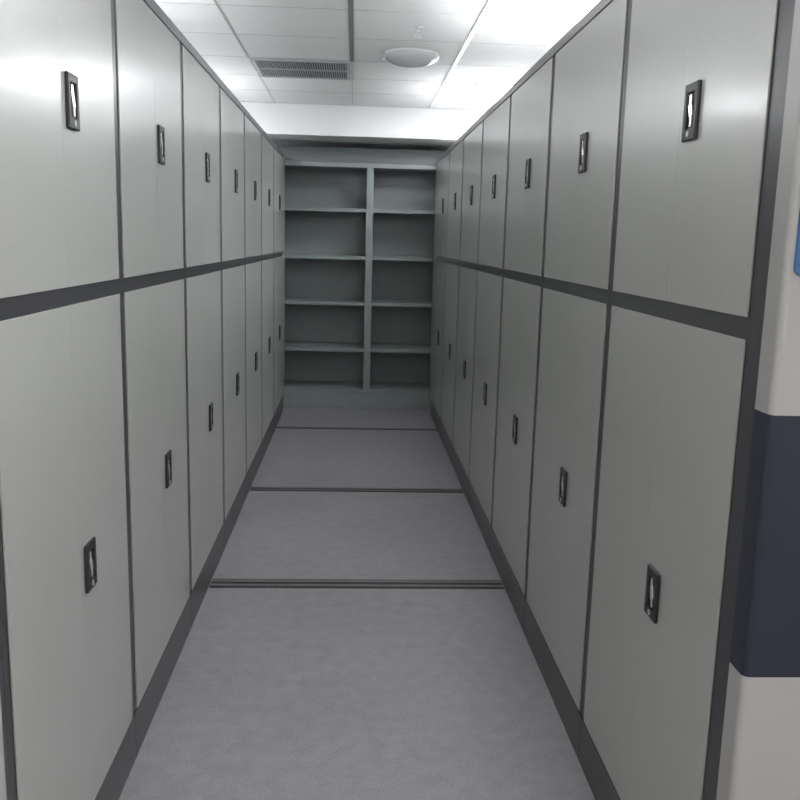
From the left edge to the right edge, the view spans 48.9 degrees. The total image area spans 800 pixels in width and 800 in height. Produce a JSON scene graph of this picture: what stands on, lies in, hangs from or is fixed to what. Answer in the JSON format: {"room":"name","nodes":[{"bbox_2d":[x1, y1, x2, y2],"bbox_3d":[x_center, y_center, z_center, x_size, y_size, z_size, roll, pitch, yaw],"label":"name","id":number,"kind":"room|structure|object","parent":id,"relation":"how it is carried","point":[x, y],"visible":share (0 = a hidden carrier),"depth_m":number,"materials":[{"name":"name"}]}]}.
{"room":"archive storage room","nodes":[
{"label":"archive storage room","id":0,"kind":"room"},
{"bbox_2d":[119,407,594,799],"bbox_3d":[-0.112,1.071,2.714,4.900,0.080,11.760,1,10,-3],"label":"floor","id":1,"kind":"structure","parent":0,"point":[270,693],"depth_m":3.19,"materials":[{"name":"grey carpet"}]},
{"bbox_2d":[0,624,10,799],"bbox_3d":[-0.948,0.196,1.063,0.570,2.187,0.873,1,10,-3],"label":"storage cabinet","id":2,"kind":"object","parent":1,"relation":"on","point":[5,794],"visible":1,"depth_m":1.57,"materials":[{"name":"metal"}]},
{"bbox_2d":[0,0,135,799],"bbox_3d":[-0.992,0.039,1.922,0.570,2.187,0.873,1,10,-3],"label":"storage cabinet","id":3,"kind":"object","parent":1,"relation":"on","point":[65,608],"visible":1,"depth_m":1.85,"materials":[{"name":"grey metal"}]},
{"bbox_2d":[112,0,191,756],"bbox_3d":[-1.035,-0.118,2.781,0.570,2.187,0.873,1,10,-3],"label":"storage cabinet","id":4,"kind":"object","parent":1,"relation":"on","point":[146,43],"visible":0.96,"depth_m":2.69,"materials":[{"name":"grey metal"}]},
{"bbox_2d":[180,33,223,624],"bbox_3d":[-1.078,-0.275,3.640,0.570,2.187,0.873,1,10,-3],"label":"storage cabinet","id":5,"kind":"object","parent":1,"relation":"on","point":[200,84],"visible":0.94,"depth_m":3.56,"materials":[{"name":"grey metal"}]},
{"bbox_2d":[219,79,245,548],"bbox_3d":[-1.122,-0.431,4.499,0.570,2.187,0.873,1,10,-3],"label":"storage cabinet","id":6,"kind":"object","parent":1,"relation":"on","point":[231,111],"visible":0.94,"depth_m":4.43,"materials":[{"name":"grey metal"}]},
{"bbox_2d":[244,107,261,496],"bbox_3d":[-1.165,-0.588,5.359,0.570,2.187,0.873,1,10,-3],"label":"storage cabinet","id":7,"kind":"object","parent":1,"relation":"on","point":[252,129],"visible":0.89,"depth_m":5.30,"materials":[{"name":"grey metal"}]},
{"bbox_2d":[261,128,273,458],"bbox_3d":[-1.208,-0.745,6.218,0.570,2.187,0.873,1,10,-3],"label":"storage cabinet","id":8,"kind":"object","parent":1,"relation":"on","point":[267,145],"visible":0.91,"depth_m":6.15,"materials":[{"name":"grey metal"}]},
{"bbox_2d":[273,143,282,430],"bbox_3d":[-1.252,-0.902,7.077,0.570,2.187,0.873,1,10,-3],"label":"storage cabinet","id":9,"kind":"object","parent":1,"relation":"on","point":[277,153],"visible":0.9,"depth_m":7.00,"materials":[{"name":"grey metal"}]},
{"bbox_2d":[209,579,503,588],"bbox_3d":[-0.185,0.812,3.893,1.287,0.004,0.100,1,10,-3],"label":"floor track","id":10,"kind":"object","parent":1,"relation":"on","point":[216,583],"visible":1,"depth_m":3.88,"materials":[{"name":"grey metal"}]},
{"bbox_2d":[250,487,462,492],"bbox_3d":[-0.259,0.545,5.356,1.287,0.004,0.085,1,10,-3],"label":"floor track","id":11,"kind":"object","parent":1,"relation":"on","point":[330,489],"visible":1,"depth_m":5.35,"materials":[{"name":"grey metal"}]},
{"bbox_2d":[276,426,436,430],"bbox_3d":[-0.346,0.229,7.088,1.287,0.004,0.060,1,10,-3],"label":"floor track","id":12,"kind":"object","parent":1,"relation":"on","point":[277,426],"visible":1,"depth_m":7.08,"materials":[{"name":"grey metal"}]},
{"bbox_2d":[277,146,444,413],"bbox_3d":[-0.283,-1.060,7.851,1.920,2.270,0.724,1,10,-3],"label":"shelving rack","id":13,"kind":"object","parent":1,"relation":"on","point":[360,224],"visible":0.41,"depth_m":8.11,"materials":[{"name":"grey metal"}]},
{"bbox_2d":[431,147,449,434],"bbox_3d":[0.593,-0.862,7.118,0.570,2.187,0.867,1,10,-3],"label":"storage cabinet","id":14,"kind":"object","parent":1,"relation":"on","point":[444,159],"visible":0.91,"depth_m":7.04,"materials":[{"name":"grey metal"}]},
{"bbox_2d":[440,134,464,462],"bbox_3d":[0.636,-0.706,6.265,0.570,2.187,0.867,1,10,-3],"label":"storage cabinet","id":15,"kind":"object","parent":1,"relation":"on","point":[457,148],"visible":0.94,"depth_m":6.18,"materials":[{"name":"grey metal"}]},
{"bbox_2d":[452,114,483,500],"bbox_3d":[0.679,-0.550,5.412,0.570,2.187,0.867,1,10,-3],"label":"storage cabinet","id":16,"kind":"object","parent":1,"relation":"on","point":[473,142],"visible":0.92,"depth_m":5.33,"materials":[{"name":"grey metal"}]},
{"bbox_2d":[468,88,511,551],"bbox_3d":[0.722,-0.395,4.560,0.570,2.187,0.867,1,10,-3],"label":"storage cabinet","id":17,"kind":"object","parent":1,"relation":"on","point":[497,119],"visible":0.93,"depth_m":4.46,"materials":[{"name":"grey metal"}]},
{"bbox_2d":[490,45,555,628],"bbox_3d":[0.765,-0.239,3.707,0.570,2.187,0.867,1,10,-3],"label":"storage cabinet","id":18,"kind":"object","parent":1,"relation":"on","point":[532,94],"visible":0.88,"depth_m":3.60,"materials":[{"name":"grey metal"}]},
{"bbox_2d":[523,0,630,757],"bbox_3d":[0.808,-0.083,2.854,0.570,2.187,0.867,1,10,-3],"label":"storage cabinet","id":19,"kind":"object","parent":1,"relation":"on","point":[591,57],"visible":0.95,"depth_m":2.73,"materials":[{"name":"grey metal"}]},
{"bbox_2d":[578,0,784,799],"bbox_3d":[0.852,0.072,2.001,0.570,2.187,0.867,1,10,-3],"label":"storage cabinet","id":20,"kind":"object","parent":1,"relation":"on","point":[701,80],"visible":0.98,"depth_m":1.87,"materials":[{"name":"grey metal"}]},
{"bbox_2d":[707,0,799,799],"bbox_3d":[0.886,0.151,1.516,0.590,2.207,0.114,1,10,-3],"label":"wall","id":21,"kind":"structure","parent":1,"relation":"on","point":[756,745],"depth_m":1.48,"materials":[{"name":"paint"}]},
{"bbox_2d":[794,211,799,274],"bbox_3d":[0.819,-0.358,1.359,0.397,0.338,0.004,1,10,-3],"label":"wall sign","id":22,"kind":"object","parent":21,"relation":"attached to","point":[797,251],"visible":1,"depth_m":1.37,"materials":[{"name":"blue plastic"}]},
{"bbox_2d":[154,0,576,109],"bbox_3d":[-0.045,-1.522,2.244,5.100,0.088,11.960,1,10,-3],"label":"ceiling","id":23,"kind":"structure","parent":0,"point":[473,47],"depth_m":4.81,"materials":[{"name":"white tile"}]},
{"bbox_2d":[251,58,349,79],"bbox_3d":[-0.616,-2.102,5.600,0.596,0.010,0.584,1,10,-3],"label":"ceiling vent","id":24,"kind":"object","parent":23,"relation":"in","point":[273,68],"visible":1,"depth_m":5.58,"materials":[{"name":"grey metal"}]},
{"bbox_2d":[240,102,486,150],"bbox_3d":[-0.317,-2.336,7.578,4.900,0.241,0.960,1,10,-3],"label":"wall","id":25,"kind":"structure","parent":23,"relation":"attached to","point":[286,124],"depth_m":7.12,"materials":[{"name":"white paint"}]},
{"bbox_2d":[380,51,386,62],"bbox_3d":[-0.091,-1.955,5.012,0.044,0.058,0.044,1,10,-4],"label":"ceiling fitting","id":26,"kind":"object","parent":23,"relation":"attached to","point":[383,52],"visible":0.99,"depth_m":5.00,"materials":[{"name":"grey metal"}]},
{"bbox_2d":[385,47,440,67],"bbox_3d":[0.067,-1.956,5.061,0.332,0.074,0.332,1,10,-3],"label":"dome light","id":27,"kind":"object","parent":23,"relation":"attached to","point":[408,57],"visible":0.98,"depth_m":4.96,"materials":[{"name":"grey plastic"}]},
{"bbox_2d":[414,26,423,38],"bbox_3d":[0.095,-1.841,4.411,0.044,0.058,0.044,11,14,41],"label":"ceiling fitting","id":28,"kind":"object","parent":23,"relation":"attached to","point":[416,27],"visible":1,"depth_m":4.40,"materials":[{"name":"grey metal"}]},
{"bbox_2d":[438,82,512,100],"bbox_3d":[0.593,-2.183,6.247,0.590,0.024,0.590,1,10,-3],"label":"recessed light","id":29,"kind":"object","parent":23,"relation":"in","point":[451,90],"visible":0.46,"depth_m":6.14,"materials":[{"name":"white plastic"}]},
{"bbox_2d":[485,0,599,21],"bbox_3d":[0.712,-1.752,3.889,0.590,0.024,0.590,1,10,-3],"label":"recessed light","id":30,"kind":"object","parent":23,"relation":"in","point":[532,10],"visible":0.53,"depth_m":3.96,"materials":[{"name":"white plastic"}]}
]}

